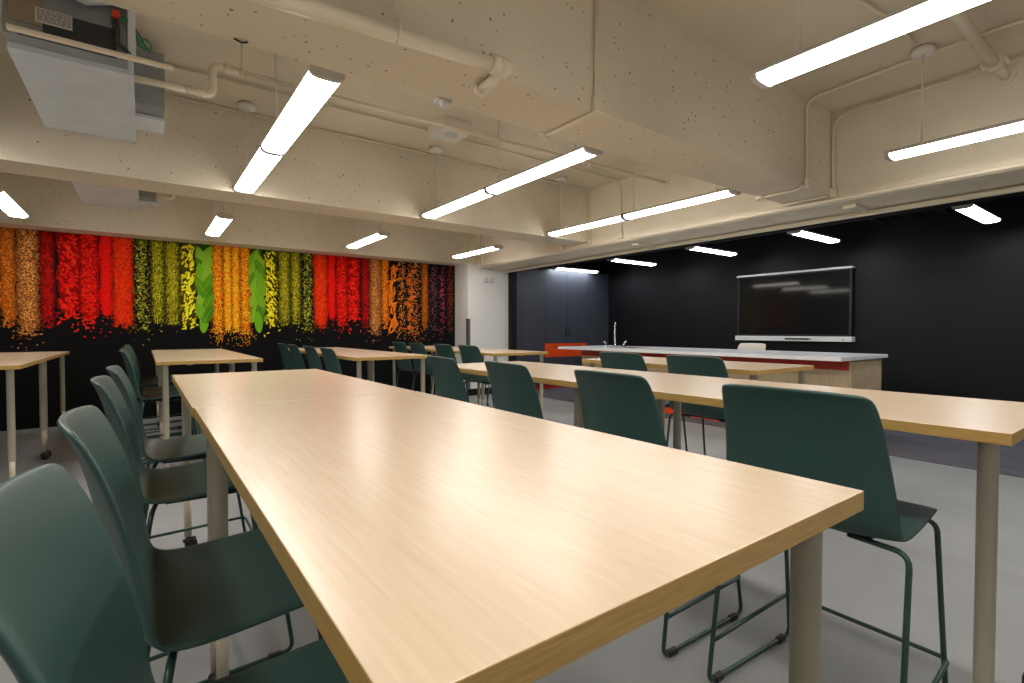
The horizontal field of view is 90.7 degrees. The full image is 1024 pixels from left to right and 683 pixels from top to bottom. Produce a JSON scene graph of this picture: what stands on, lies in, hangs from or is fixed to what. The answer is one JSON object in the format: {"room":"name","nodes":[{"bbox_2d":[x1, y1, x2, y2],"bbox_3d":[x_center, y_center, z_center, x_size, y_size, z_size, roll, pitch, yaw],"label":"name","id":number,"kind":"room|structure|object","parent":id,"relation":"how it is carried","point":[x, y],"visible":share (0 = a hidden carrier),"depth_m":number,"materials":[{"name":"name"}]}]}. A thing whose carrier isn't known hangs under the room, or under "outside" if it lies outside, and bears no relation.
{"room":"classroom","nodes":[
{"label":"classroom","id":0,"kind":"room"},
{"bbox_2d":[0,387,1023,682],"bbox_3d":[0.013,1.114,2.897,12.600,0.104,11.830,-1,2,-36],"label":"floor","id":1,"kind":"structure","parent":0,"point":[864,582],"depth_m":2.12,"materials":[{"name":"grey concrete"}]},
{"bbox_2d":[0,356,50,478],"bbox_3d":[-3.950,0.598,3.707,0.715,0.900,1.380,-1,2,-36],"label":"table","id":2,"kind":"object","parent":1,"relation":"on","point":[9,364],"visible":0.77,"depth_m":3.38,"materials":[{"name":"beige wood"}]},
{"bbox_2d":[0,351,69,455],"bbox_3d":[-4.752,0.574,4.808,0.715,0.900,1.340,-1,2,-36],"label":"table","id":3,"kind":"object","parent":1,"relation":"on","point":[56,354],"visible":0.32,"depth_m":5.01,"materials":[{"name":"beige wood"}]},
{"bbox_2d":[125,345,181,434],"bbox_3d":[-3.888,0.518,5.544,0.553,0.977,0.515,-1,2,-36],"label":"counter chair","id":4,"kind":"object","parent":1,"relation":"on","point":[141,376],"visible":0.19,"depth_m":5.59,"materials":[{"name":"green plastic"}]},
{"bbox_2d":[123,346,191,437],"bbox_3d":[-3.570,0.528,5.108,0.553,0.977,0.515,-1,2,-36],"label":"counter chair","id":5,"kind":"object","parent":1,"relation":"on","point":[143,383],"visible":0.32,"depth_m":5.11,"materials":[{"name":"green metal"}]},
{"bbox_2d":[121,348,195,462],"bbox_3d":[-3.152,0.541,4.534,0.553,0.977,0.515,-1,2,-36],"label":"counter chair","id":6,"kind":"object","parent":1,"relation":"on","point":[171,387],"visible":0.25,"depth_m":4.56,"materials":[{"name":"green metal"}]},
{"bbox_2d":[119,350,204,464],"bbox_3d":[-2.836,0.550,4.108,0.553,0.977,0.515,-1,2,-36],"label":"counter chair","id":7,"kind":"object","parent":1,"relation":"on","point":[131,371],"visible":0.56,"depth_m":3.96,"materials":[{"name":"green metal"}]},
{"bbox_2d":[0,463,348,682],"bbox_3d":[-0.252,0.628,0.616,0.553,0.977,0.515,-1,2,-36],"label":"counter chair","id":8,"kind":"object","parent":1,"relation":"on","point":[69,612],"visible":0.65,"depth_m":0.56,"materials":[{"name":"green plastic"}]},
{"bbox_2d":[106,365,254,538],"bbox_3d":[-1.470,0.591,2.283,0.553,0.977,0.515,-1,2,-36],"label":"counter chair","id":9,"kind":"object","parent":1,"relation":"on","point":[193,447],"visible":0.48,"depth_m":2.25,"materials":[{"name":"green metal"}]},
{"bbox_2d":[57,405,322,682],"bbox_3d":[-0.593,0.617,1.085,0.553,0.977,0.515,-1,2,-36],"label":"counter chair","id":10,"kind":"object","parent":1,"relation":"on","point":[192,596],"visible":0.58,"depth_m":1.01,"materials":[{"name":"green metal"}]},
{"bbox_2d":[90,375,293,682],"bbox_3d":[-1.123,0.602,1.788,0.553,0.977,0.515,-1,2,-36],"label":"counter chair","id":11,"kind":"object","parent":1,"relation":"on","point":[188,482],"visible":0.49,"depth_m":1.72,"materials":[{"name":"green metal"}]},
{"bbox_2d":[152,349,237,430],"bbox_3d":[-3.523,0.556,5.578,0.715,0.900,1.360,-1,2,-36],"label":"table","id":12,"kind":"object","parent":1,"relation":"on","point":[179,351],"visible":0.17,"depth_m":5.48,"materials":[{"name":"beige wood"}]},
{"bbox_2d":[153,353,262,467],"bbox_3d":[-2.722,0.581,4.477,0.715,0.900,1.360,-1,2,-36],"label":"table","id":13,"kind":"object","parent":1,"relation":"on","point":[163,361],"visible":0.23,"depth_m":4.02,"materials":[{"name":"beige wood"}]},
{"bbox_2d":[277,343,293,369],"bbox_3d":[-2.544,0.505,6.163,0.553,0.977,0.515,-1,2,-36],"label":"counter chair","id":14,"kind":"object","parent":1,"relation":"on","point":[286,356],"visible":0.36,"depth_m":5.93,"materials":[{"name":"green plastic"}]},
{"bbox_2d":[172,369,411,681],"bbox_3d":[-1.058,0.630,2.268,0.715,0.900,1.370,-1,2,-36],"label":"table","id":15,"kind":"object","parent":1,"relation":"on","point":[232,388],"visible":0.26,"depth_m":2.03,"materials":[{"name":"beige wood"}]},
{"bbox_2d":[287,344,304,369],"bbox_3d":[-2.236,0.514,5.738,0.553,0.977,0.515,-1,2,-36],"label":"counter chair","id":16,"kind":"object","parent":1,"relation":"on","point":[298,363],"visible":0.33,"depth_m":5.50,"materials":[{"name":"green plastic"}]},
{"bbox_2d":[303,346,322,369],"bbox_3d":[-1.827,0.527,5.176,0.553,0.977,0.515,-1,2,-36],"label":"counter chair","id":17,"kind":"object","parent":1,"relation":"on","point":[314,361],"visible":0.33,"depth_m":4.94,"materials":[{"name":"green plastic"}]},
{"bbox_2d":[288,347,370,380],"bbox_3d":[-2.257,0.544,6.149,0.715,0.900,1.378,-1,2,-36],"label":"table","id":18,"kind":"object","parent":1,"relation":"on","point":[302,350],"visible":0.02,"depth_m":5.79,"materials":[{"name":"beige wood"}]},
{"bbox_2d":[319,347,341,374],"bbox_3d":[-1.480,0.537,4.700,0.553,0.977,0.515,-1,2,-36],"label":"counter chair","id":19,"kind":"object","parent":1,"relation":"on","point":[331,361],"visible":0.23,"depth_m":4.46,"materials":[{"name":"green plastic"}]},
{"bbox_2d":[317,350,430,392],"bbox_3d":[-1.445,0.569,5.034,0.715,0.900,1.378,-1,2,-36],"label":"table","id":20,"kind":"object","parent":1,"relation":"on","point":[372,355],"visible":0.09,"depth_m":4.67,"materials":[{"name":"beige wood"}]},
{"bbox_2d":[392,342,430,390],"bbox_3d":[-1.312,0.490,6.849,0.553,0.977,0.515,-1,2,-36],"label":"counter chair","id":21,"kind":"object","parent":1,"relation":"on","point":[404,364],"visible":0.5,"depth_m":6.64,"materials":[{"name":"green plastic"}]},
{"bbox_2d":[409,343,432,393],"bbox_3d":[-1.004,0.499,6.424,0.553,0.977,0.515,-1,2,-36],"label":"counter chair","id":22,"kind":"object","parent":1,"relation":"on","point":[416,348],"visible":0.35,"depth_m":6.23,"materials":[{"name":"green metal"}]},
{"bbox_2d":[389,346,479,404],"bbox_3d":[-1.047,0.529,6.823,0.715,0.900,1.390,-1,2,-36],"label":"table","id":23,"kind":"object","parent":1,"relation":"on","point":[431,349],"visible":0.19,"depth_m":7.14,"materials":[{"name":"beige wood"}]},
{"bbox_2d":[427,356,491,407],"bbox_3d":[-0.227,0.572,3.145,0.553,0.977,0.515,-1,1,-32],"label":"counter chair","id":24,"kind":"object","parent":1,"relation":"on","point":[448,380],"visible":0.27,"depth_m":2.93,"materials":[{"name":"green plastic"}]},
{"bbox_2d":[434,344,488,405],"bbox_3d":[-0.598,0.511,5.867,0.553,0.977,0.515,-1,2,-36],"label":"counter chair","id":25,"kind":"object","parent":1,"relation":"on","point":[443,350],"visible":0.24,"depth_m":5.67,"materials":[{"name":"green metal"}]},
{"bbox_2d":[458,345,493,407],"bbox_3d":[-0.271,0.521,5.418,0.553,0.977,0.515,-1,2,-36],"label":"counter chair","id":26,"kind":"object","parent":1,"relation":"on","point":[469,353],"visible":0.55,"depth_m":5.23,"materials":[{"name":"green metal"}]},
{"bbox_2d":[455,263,507,390],"bbox_3d":[-0.545,-0.212,9.130,0.855,2.280,0.450,-1,2,-36],"label":"wall pier","id":27,"kind":"object","parent":1,"relation":"on","point":[485,304],"visible":0.5,"depth_m":8.92,"materials":[{"name":"white paint"}]},
{"bbox_2d":[466,319,469,388],"bbox_3d":[-0.757,0.214,8.734,0.051,1.215,0.056,-1,2,-36],"label":"guard","id":28,"kind":"object","parent":27,"relation":"attached to","point":[467,320],"visible":0.5,"depth_m":8.71,"materials":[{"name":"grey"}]},
{"bbox_2d":[468,387,491,395],"bbox_3d":[-0.410,0.874,8.966,0.862,0.115,0.012,-1,2,-36],"label":"baseboard","id":29,"kind":"structure","parent":27,"relation":"attached to","point":[471,392],"depth_m":8.79,"materials":[{"name":"black paint"}]},
{"bbox_2d":[484,277,494,282],"bbox_3d":[-0.396,-1.088,8.902,0.220,0.090,0.062,-1,2,-36],"label":"emergency light","id":30,"kind":"object","parent":27,"relation":"attached to","point":[486,279],"visible":1,"depth_m":8.90,"materials":[{"name":"white plastic"}]},
{"bbox_2d":[435,348,547,413],"bbox_3d":[-0.267,0.553,5.752,0.715,0.900,1.255,-1,2,-36],"label":"table","id":31,"kind":"object","parent":1,"relation":"on","point":[495,353],"visible":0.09,"depth_m":5.44,"materials":[{"name":"beige wood"}]},
{"bbox_2d":[484,361,566,424],"bbox_3d":[0.162,0.584,2.606,0.553,0.977,0.515,-1,1,-32],"label":"counter chair","id":32,"kind":"object","parent":1,"relation":"on","point":[512,385],"visible":0.27,"depth_m":2.40,"materials":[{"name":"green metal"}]},
{"bbox_2d":[195,391,863,682],"bbox_3d":[-0.217,0.655,1.120,0.715,0.900,1.472,-1,2,-36],"label":"table","id":33,"kind":"object","parent":1,"relation":"on","point":[424,537],"visible":0.89,"depth_m":0.62,"materials":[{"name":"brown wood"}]},
{"bbox_2d":[517,268,544,389],"bbox_3d":[0.201,-0.237,9.596,0.700,2.300,0.554,-1,2,-36],"label":"tall cabinet","id":34,"kind":"object","parent":1,"relation":"on","point":[530,282],"visible":0.41,"depth_m":9.40,"materials":[{"name":"laminate"}]},
{"bbox_2d":[457,361,671,433],"bbox_3d":[0.170,0.613,3.031,0.715,0.900,1.385,-1,2,-36],"label":"table","id":35,"kind":"object","parent":1,"relation":"on","point":[544,373],"visible":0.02,"depth_m":2.69,"materials":[{"name":"beige wood"}]},
{"bbox_2d":[543,269,586,388],"bbox_3d":[0.933,-0.248,10.128,1.110,2.300,0.554,-1,2,-36],"label":"tall cabinet","id":36,"kind":"object","parent":1,"relation":"on","point":[565,291],"visible":0.68,"depth_m":9.90,"materials":[{"name":"laminate"}]},
{"bbox_2d":[587,272,608,345],"bbox_3d":[1.635,-0.260,10.638,0.625,2.300,0.554,-1,2,-36],"label":"tall cabinet","id":37,"kind":"object","parent":1,"relation":"on","point":[597,284],"visible":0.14,"depth_m":10.43,"materials":[{"name":"laminate"}]},
{"bbox_2d":[582,350,627,367],"bbox_3d":[1.730,0.535,8.004,0.800,0.828,0.955,-1,2,-36],"label":"base cabinet","id":38,"kind":"object","parent":1,"relation":"on","point":[586,354],"visible":0.17,"depth_m":7.97,"materials":[{"name":"brown wood"}]},
{"bbox_2d":[599,352,687,451],"bbox_3d":[0.951,0.559,3.723,0.553,0.977,0.515,-1,2,-36],"label":"counter chair","id":39,"kind":"object","parent":1,"relation":"on","point":[612,360],"visible":0.23,"depth_m":3.54,"materials":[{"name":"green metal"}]},
{"bbox_2d":[628,352,684,413],"bbox_3d":[2.292,0.552,7.232,0.800,0.828,0.955,-1,2,-36],"label":"base cabinet","id":40,"kind":"object","parent":1,"relation":"on","point":[669,410],"visible":0.02,"depth_m":6.93,"materials":[{"name":"brown wood"}]},
{"bbox_2d":[558,345,887,361],"bbox_3d":[2.415,0.128,6.807,1.190,0.038,4.080,-1,2,-36],"label":"countertop","id":41,"kind":"structure","parent":40,"relation":"on","point":[796,355],"depth_m":5.92,"materials":[{"name":"white stone"}]},
{"bbox_2d":[603,323,626,345],"bbox_3d":[1.636,-0.111,8.079,0.388,0.384,0.164,0,1,21],"label":"faucet","id":42,"kind":"object","parent":41,"relation":"on","point":[615,323],"visible":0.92,"depth_m":8.12,"materials":[{"name":"silver metal"}]},
{"bbox_2d":[610,346,648,347],"bbox_3d":[1.752,0.085,7.709,0.400,0.008,0.520,-1,2,-36],"label":"sink","id":43,"kind":"object","parent":41,"relation":"in","point":[610,346],"visible":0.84,"depth_m":7.59,"materials":[{"name":"silver metal"}]},
{"bbox_2d":[574,369,742,656],"bbox_3d":[0.559,0.596,2.043,0.553,0.977,0.515,-1,1,-32],"label":"counter chair","id":44,"kind":"object","parent":1,"relation":"on","point":[618,404],"visible":0.43,"depth_m":1.85,"materials":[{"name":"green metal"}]},
{"bbox_2d":[666,355,728,455],"bbox_3d":[1.298,0.570,3.245,0.553,0.977,0.515,-1,2,-36],"label":"counter chair","id":45,"kind":"object","parent":1,"relation":"on","point":[676,364],"visible":0.41,"depth_m":3.09,"materials":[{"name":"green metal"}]},
{"bbox_2d":[582,356,813,383],"bbox_3d":[1.270,0.598,3.690,0.715,0.900,1.430,-1,2,-36],"label":"table","id":46,"kind":"object","parent":1,"relation":"on","point":[753,369],"visible":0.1,"depth_m":3.30,"materials":[{"name":"beige wood"}]},
{"bbox_2d":[691,355,755,420],"bbox_3d":[2.854,0.569,6.460,0.800,0.828,0.955,-1,2,-36],"label":"base cabinet","id":47,"kind":"object","parent":1,"relation":"on","point":[724,358],"visible":0.02,"depth_m":6.02,"materials":[{"name":"brown wood"}]},
{"bbox_2d":[738,343,765,349],"bbox_3d":[3.283,0.497,7.175,0.553,0.940,0.515,-1,2,-36],"label":"counter chair","id":48,"kind":"object","parent":1,"relation":"on","point":[744,346],"visible":0.16,"depth_m":7.32,"materials":[{"name":"beige plastic"}]},
{"bbox_2d":[577,374,1023,682],"bbox_3d":[0.989,0.638,1.906,0.715,0.900,1.395,-1,2,-36],"label":"table","id":49,"kind":"object","parent":1,"relation":"on","point":[991,424],"visible":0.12,"depth_m":1.26,"materials":[{"name":"beige wood"}]},
{"bbox_2d":[756,358,881,390],"bbox_3d":[3.421,0.587,5.680,0.800,0.828,0.973,-1,2,-36],"label":"base cabinet","id":50,"kind":"object","parent":1,"relation":"on","point":[857,374],"visible":0.15,"depth_m":5.29,"materials":[{"name":"brown wood"}]},
{"bbox_2d":[707,384,948,682],"bbox_3d":[0.937,0.608,1.515,0.553,0.977,0.515,-1,2,-36],"label":"counter chair","id":51,"kind":"object","parent":1,"relation":"on","point":[828,437],"visible":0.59,"depth_m":1.33,"materials":[{"name":"teal plastic"}]},
{"bbox_2d":[0,0,1023,189],"bbox_3d":[-1.095,-1.945,2.023,10.060,0.120,12.030,-1,2,-36],"label":"ceiling","id":52,"kind":"structure","parent":0,"point":[758,33],"depth_m":3.50,"materials":[{"name":"paint"}]},
{"bbox_2d":[0,174,28,218],"bbox_3d":[-4.728,-1.603,4.713,0.155,0.684,1.225,-1,2,-36],"label":"pendant light","id":53,"kind":"object","parent":52,"relation":"hanging from","point":[8,205],"visible":0.93,"depth_m":4.85,"materials":[{"name":"grey plastic"}]},
{"bbox_2d":[2,0,172,142],"bbox_3d":[-2.417,-1.671,2.968,0.664,0.481,1.522,-1,2,-36],"label":"air conditioner","id":54,"kind":"object","parent":52,"relation":"attached to","point":[77,61],"visible":0.96,"depth_m":2.65,"materials":[{"name":"grey metal"}]},
{"bbox_2d":[37,8,70,27],"bbox_3d":[-2.212,-1.561,2.444,0.124,0.055,0.001,-1,2,-36],"label":"print","id":55,"kind":"object","parent":54,"relation":"attached to","point":[46,17],"depth_m":2.44,"materials":[{"name":"grey"}]},
{"bbox_2d":[62,180,174,210],"bbox_3d":[-4.006,-1.671,5.218,0.873,0.430,1.174,-1,2,-36],"label":"air conditioner","id":56,"kind":"object","parent":52,"relation":"hanging from","point":[89,194],"visible":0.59,"depth_m":5.23,"materials":[{"name":"beige paint"}]},
{"bbox_2d":[205,200,233,236],"bbox_3d":[-3.329,-1.625,5.730,0.155,0.684,1.225,-1,2,-36],"label":"pendant light","id":57,"kind":"object","parent":52,"relation":"hanging from","point":[220,222],"visible":0.88,"depth_m":5.57,"materials":[{"name":"grey plastic"}]},
{"bbox_2d":[234,54,344,193],"bbox_3d":[-1.554,-1.566,3.288,0.155,0.695,2.410,-1,2,-36],"label":"pendant light","id":58,"kind":"object","parent":52,"relation":"hanging from","point":[318,83],"visible":0.94,"depth_m":2.91,"materials":[{"name":"grey plastic"}]},
{"bbox_2d":[0,57,588,245],"bbox_3d":[-2.884,-1.588,4.057,9.350,0.685,0.390,-1,2,-36],"label":"beam","id":59,"kind":"structure","parent":52,"relation":"attached to","point":[200,152],"depth_m":4.50,"materials":[{"name":"paint"}]},
{"bbox_2d":[346,219,390,248],"bbox_3d":[-1.919,-1.647,6.682,0.155,0.684,1.225,-1,2,-36],"label":"pendant light","id":60,"kind":"object","parent":52,"relation":"hanging from","point":[380,234],"visible":0.88,"depth_m":6.55,"materials":[{"name":"grey plastic"}]},
{"bbox_2d":[165,93,590,239],"bbox_3d":[-0.840,-1.596,5.254,4.625,0.702,0.020,-1,2,-36],"label":"conduit","id":61,"kind":"object","parent":52,"relation":"attached to","point":[167,95],"visible":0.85,"depth_m":4.86,"materials":[{"name":"beige metal"}]},
{"bbox_2d":[164,62,621,233],"bbox_3d":[-0.522,-1.586,4.818,4.625,0.702,0.020,-1,2,-36],"label":"conduit","id":62,"kind":"object","parent":52,"relation":"attached to","point":[173,65],"visible":0.84,"depth_m":4.33,"materials":[{"name":"beige metal"}]},
{"bbox_2d":[134,44,668,186],"bbox_3d":[-0.208,-1.718,4.263,4.777,0.434,0.090,-1,2,-36],"label":"drain pipe","id":63,"kind":"object","parent":52,"relation":"hanging from","point":[211,92],"visible":0.98,"depth_m":3.35,"materials":[{"name":"beige metal"}]},
{"bbox_2d":[428,115,471,143],"bbox_3d":[-0.558,-1.887,4.525,0.280,0.107,0.300,-1,2,-36],"label":"sensor box","id":64,"kind":"object","parent":52,"relation":"attached to","point":[435,132],"visible":0.84,"depth_m":4.47,"materials":[{"name":"white plastic"}]},
{"bbox_2d":[444,133,456,137],"bbox_3d":[-0.546,-1.837,4.510,0.120,0.008,0.120,-1,2,-36],"label":"grille","id":65,"kind":"object","parent":64,"relation":"attached to","point":[446,135],"depth_m":4.50,"materials":[{"name":"white metal"}]},
{"bbox_2d":[96,0,831,203],"bbox_3d":[-1.176,-1.533,1.711,9.350,0.690,0.395,-1,2,-36],"label":"beam","id":66,"kind":"structure","parent":52,"relation":"attached to","point":[674,100],"depth_m":2.69,"materials":[{"name":"paint"}]},
{"bbox_2d":[251,0,515,97],"bbox_3d":[-1.592,-1.209,1.188,3.855,0.215,0.218,-1,2,-36],"label":"pipe","id":67,"kind":"object","parent":66,"relation":"attached to","point":[498,67],"visible":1,"depth_m":1.93,"materials":[{"name":"beige metal"}]},
{"bbox_2d":[433,97,451,108],"bbox_3d":[-0.344,-1.189,2.529,0.080,0.034,0.064,-1,2,-36],"label":"smoke detector","id":68,"kind":"object","parent":66,"relation":"attached to","point":[444,103],"visible":1,"depth_m":2.51,"materials":[{"name":"white plastic"}]},
{"bbox_2d":[539,132,548,140],"bbox_3d":[0.188,-1.203,2.962,0.050,0.045,0.040,-1,2,-36],"label":"fitting","id":69,"kind":"object","parent":66,"relation":"attached to","point":[542,136],"visible":0.82,"depth_m":2.95,"materials":[{"name":"beige paint"}]},
{"bbox_2d":[545,0,598,136],"bbox_3d":[0.319,-1.543,2.781,0.022,0.708,0.414,-1,2,-37],"label":"conduit","id":70,"kind":"object","parent":66,"relation":"attached to","point":[596,2],"visible":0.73,"depth_m":2.62,"materials":[{"name":"beige metal"}]},
{"bbox_2d":[592,95,602,114],"bbox_3d":[0.444,-1.228,2.627,0.050,0.090,0.034,-1,2,-36],"label":"fitting","id":71,"kind":"object","parent":70,"relation":"attached to","point":[597,101],"visible":1,"depth_m":2.61,"materials":[{"name":"beige paint"}]},
{"bbox_2d":[755,195,763,200],"bbox_3d":[2.118,-1.228,4.325,0.045,0.034,0.055,-1,2,-36],"label":"fitting","id":72,"kind":"object","parent":66,"relation":"attached to","point":[759,197],"visible":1,"depth_m":4.31,"materials":[{"name":"beige paint"}]},
{"bbox_2d":[781,195,827,205],"bbox_3d":[2.562,-1.235,4.441,0.020,0.020,0.390,-1,2,-36],"label":"conduit","id":73,"kind":"object","parent":66,"relation":"attached to","point":[825,196],"visible":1,"depth_m":4.42,"materials":[{"name":"beige metal"}]},
{"bbox_2d":[762,18,1023,197],"bbox_3d":[3.782,-1.518,1.921,0.080,0.711,5.811,-1,2,-35],"label":"conduit","id":74,"kind":"object","parent":66,"relation":"attached to","point":[1020,20],"visible":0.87,"depth_m":3.69,"materials":[{"name":"beige metal"}]},
{"bbox_2d":[804,177,810,188],"bbox_3d":[2.342,-1.257,4.007,0.055,0.085,0.032,-1,2,-36],"label":"fitting","id":75,"kind":"object","parent":74,"relation":"attached to","point":[807,180],"visible":1,"depth_m":3.99,"materials":[{"name":"beige paint"}]},
{"bbox_2d":[452,237,502,258],"bbox_3d":[-0.546,-1.669,7.668,0.155,0.684,1.225,-1,2,-36],"label":"pendant light","id":76,"kind":"object","parent":52,"relation":"hanging from","point":[492,247],"visible":0.86,"depth_m":7.54,"materials":[{"name":"grey plastic"}]},
{"bbox_2d":[421,120,602,218],"bbox_3d":[-0.166,-1.587,4.273,0.155,0.695,2.410,-1,2,-36],"label":"pendant light","id":77,"kind":"object","parent":52,"relation":"hanging from","point":[579,154],"visible":0.91,"depth_m":4.02,"materials":[{"name":"white plastic"}]},
{"bbox_2d":[547,160,740,236],"bbox_3d":[1.197,-1.609,5.264,0.155,0.695,2.410,-1,2,-36],"label":"pendant light","id":78,"kind":"object","parent":52,"relation":"hanging from","point":[726,192],"visible":0.91,"depth_m":5.07,"materials":[{"name":"white plastic"}]},
{"bbox_2d":[750,0,988,88],"bbox_3d":[1.879,-1.524,1.421,0.155,0.695,2.410,-1,2,-36],"label":"pendant light","id":79,"kind":"object","parent":52,"relation":"hanging from","point":[920,13],"visible":1,"depth_m":2.04,"materials":[{"name":"white plastic"}]},
{"bbox_2d":[854,0,917,44],"bbox_3d":[1.735,-1.880,2.697,1.940,0.020,0.053,-1,1,-31],"label":"conduit","id":80,"kind":"object","parent":52,"relation":"attached to","point":[861,2],"visible":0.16,"depth_m":2.87,"materials":[{"name":"beige metal"}]},
{"bbox_2d":[831,56,1023,187],"bbox_3d":[4.309,-1.516,2.080,0.037,0.683,5.446,-1,2,-36],"label":"conduit","id":81,"kind":"object","parent":52,"relation":"attached to","point":[1022,57],"visible":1,"depth_m":3.94,"materials":[{"name":"beige metal"}]},
{"bbox_2d":[829,188,836,197],"bbox_3d":[2.716,-1.256,4.274,0.037,0.078,0.050,-1,2,-36],"label":"fitting","id":82,"kind":"object","parent":81,"relation":"attached to","point":[832,191],"visible":1,"depth_m":4.26,"materials":[{"name":"beige paint"}]},
{"bbox_2d":[883,43,1023,161],"bbox_3d":[3.277,-1.548,2.474,0.155,0.695,2.410,-1,2,-36],"label":"pendant light","id":83,"kind":"object","parent":52,"relation":"hanging from","point":[922,51],"visible":1,"depth_m":3.20,"materials":[{"name":"white plastic"}]},
{"bbox_2d":[948,11,1016,84],"bbox_3d":[2.238,-1.779,2.622,2.750,0.110,0.132,-1,2,-36],"label":"ceiling pipe","id":84,"kind":"object","parent":52,"relation":"attached to","point":[993,61],"visible":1,"depth_m":3.09,"materials":[{"name":"beige metal"}]},
{"bbox_2d":[548,262,590,268],"bbox_3d":[-3.405,-0.521,7.475,12.700,2.970,0.248,-1,2,-36],"label":"wall","id":85,"kind":"structure","parent":0,"point":[587,265],"depth_m":10.87,"materials":[{"name":"black paint"}]},
{"bbox_2d":[0,227,454,430],"bbox_3d":[-4.418,-0.156,6.584,8.405,2.280,0.002,-1,2,-36],"label":"mural","id":86,"kind":"object","parent":85,"relation":"attached to","point":[89,297],"visible":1,"depth_m":6.66},
{"bbox_2d":[0,172,475,265],"bbox_3d":[-4.508,-1.635,6.288,9.350,0.690,0.330,-1,2,-36],"label":"beam","id":87,"kind":"structure","parent":85,"relation":"attached to","point":[55,205],"depth_m":6.69,"materials":[{"name":"paint"}]},
{"bbox_2d":[508,271,516,360],"bbox_3d":[-0.123,-0.547,9.355,0.100,2.940,0.570,-1,2,-36],"label":"trim","id":88,"kind":"structure","parent":85,"relation":"attached to","point":[512,276],"depth_m":9.13,"materials":[{"name":"black paint"}]},
{"bbox_2d":[632,242,653,247],"bbox_3d":[1.698,-1.203,6.343,0.460,0.035,0.100,-1,2,-36],"label":"junction box","id":89,"kind":"object","parent":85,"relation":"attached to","point":[639,244],"visible":0.92,"depth_m":6.23,"materials":[{"name":"beige paint"}]},
{"bbox_2d":[476,53,1023,269],"bbox_3d":[2.814,-1.564,4.691,0.610,0.760,11.530,-1,2,-36],"label":"beam","id":90,"kind":"structure","parent":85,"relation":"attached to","point":[862,137],"depth_m":4.11,"materials":[{"name":"paint"}]},
{"bbox_2d":[481,162,1023,266],"bbox_3d":[2.696,-1.198,4.317,0.034,0.034,10.950,-1,2,-36],"label":"conduit","id":91,"kind":"object","parent":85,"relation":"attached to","point":[1020,164],"visible":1,"depth_m":4.42,"materials":[{"name":"beige metal"}]},
{"bbox_2d":[505,185,1023,272],"bbox_3d":[3.113,-1.151,4.621,0.048,0.048,10.950,-1,2,-36],"label":"conduit","id":92,"kind":"object","parent":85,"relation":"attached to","point":[1019,188],"visible":1,"depth_m":4.86,"materials":[{"name":"metal"}]},
{"bbox_2d":[843,203,867,212],"bbox_3d":[3.069,-1.162,4.459,0.460,0.035,0.100,-1,2,-36],"label":"junction box","id":93,"kind":"object","parent":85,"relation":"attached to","point":[854,207],"visible":0.91,"depth_m":4.36,"materials":[{"name":"beige paint"}]},
{"bbox_2d":[591,196,1023,401],"bbox_3d":[5.066,-0.500,6.540,0.100,2.970,11.830,-1,2,-36],"label":"wall","id":94,"kind":"structure","parent":0,"point":[940,295],"depth_m":6.56,"materials":[{"name":"black paint"}]},
{"bbox_2d":[735,266,854,341],"bbox_3d":[4.172,-0.527,7.577,0.122,1.038,1.680,-1,2,-36],"label":"screen","id":95,"kind":"object","parent":94,"relation":"attached to","point":[813,304],"visible":1,"depth_m":7.45,"materials":[{"name":"black glass"}]},
{"bbox_2d":[735,336,854,341],"bbox_3d":[4.172,-0.044,7.588,0.122,0.072,1.680,-1,2,-36],"label":"tray","id":96,"kind":"object","parent":95,"relation":"on","point":[760,338],"depth_m":7.41,"materials":[{"name":"grey plastic"}]},
{"bbox_3d":[4.080,-2.019,5.788,2.740,0.140,12.030,-1,2,-36],"label":"ceiling","id":97,"kind":"structure","parent":0,"visible":0},
{"bbox_2d":[551,267,598,272],"bbox_3d":[1.246,-1.704,9.862,1.120,0.671,0.155,-1,2,-36],"label":"pendant light","id":98,"kind":"object","parent":97,"relation":"hanging from","point":[556,268],"visible":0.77,"depth_m":9.80,"materials":[{"name":"grey plastic"}]},
{"bbox_2d":[607,258,656,265],"bbox_3d":[2.081,-1.678,8.714,1.120,0.671,0.155,-1,2,-36],"label":"pendant light","id":99,"kind":"object","parent":97,"relation":"hanging from","point":[622,260],"visible":0.76,"depth_m":8.64,"materials":[{"name":"grey plastic"}]},
{"bbox_2d":[685,241,737,255],"bbox_3d":[2.969,-1.651,7.493,1.120,0.671,0.155,-1,2,-36],"label":"pendant light","id":100,"kind":"object","parent":97,"relation":"hanging from","point":[696,248],"visible":0.7,"depth_m":7.43,"materials":[{"name":"grey plastic"}]},
{"bbox_2d":[787,226,840,243],"bbox_3d":[3.805,-1.626,6.345,1.120,0.671,0.155,-1,2,-36],"label":"pendant light","id":101,"kind":"object","parent":97,"relation":"hanging from","point":[803,233],"visible":0.73,"depth_m":6.29,"materials":[{"name":"grey plastic"}]},
{"bbox_2d":[869,201,989,224],"bbox_3d":[4.259,-1.632,5.500,1.400,0.560,1.140,-1,2,-36],"label":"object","id":102,"kind":"object","parent":97,"relation":"hanging from","point":[945,211],"visible":0.09,"depth_m":5.80,"materials":[{"name":"black paint"}]},
{"bbox_2d":[951,201,1001,223],"bbox_3d":[4.708,-1.598,5.104,1.120,0.671,0.155,-1,2,-36],"label":"pendant light","id":103,"kind":"object","parent":97,"relation":"hanging from","point":[973,211],"visible":0.76,"depth_m":5.04,"materials":[{"name":"grey plastic"}]},
{"bbox_3d":[2.379,-1.641,6.519,0.012,0.628,0.012,-1,2,-36],"label":"hanger","id":104,"kind":"object","parent":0,"visible":0},
{"bbox_2d":[538,191,1023,269],"bbox_3d":[3.629,-1.242,4.810,0.090,0.090,10.650,-1,2,-36],"label":"rail","id":105,"kind":"object","parent":104,"relation":"hanging from","point":[1016,194],"visible":0.44,"depth_m":5.26,"materials":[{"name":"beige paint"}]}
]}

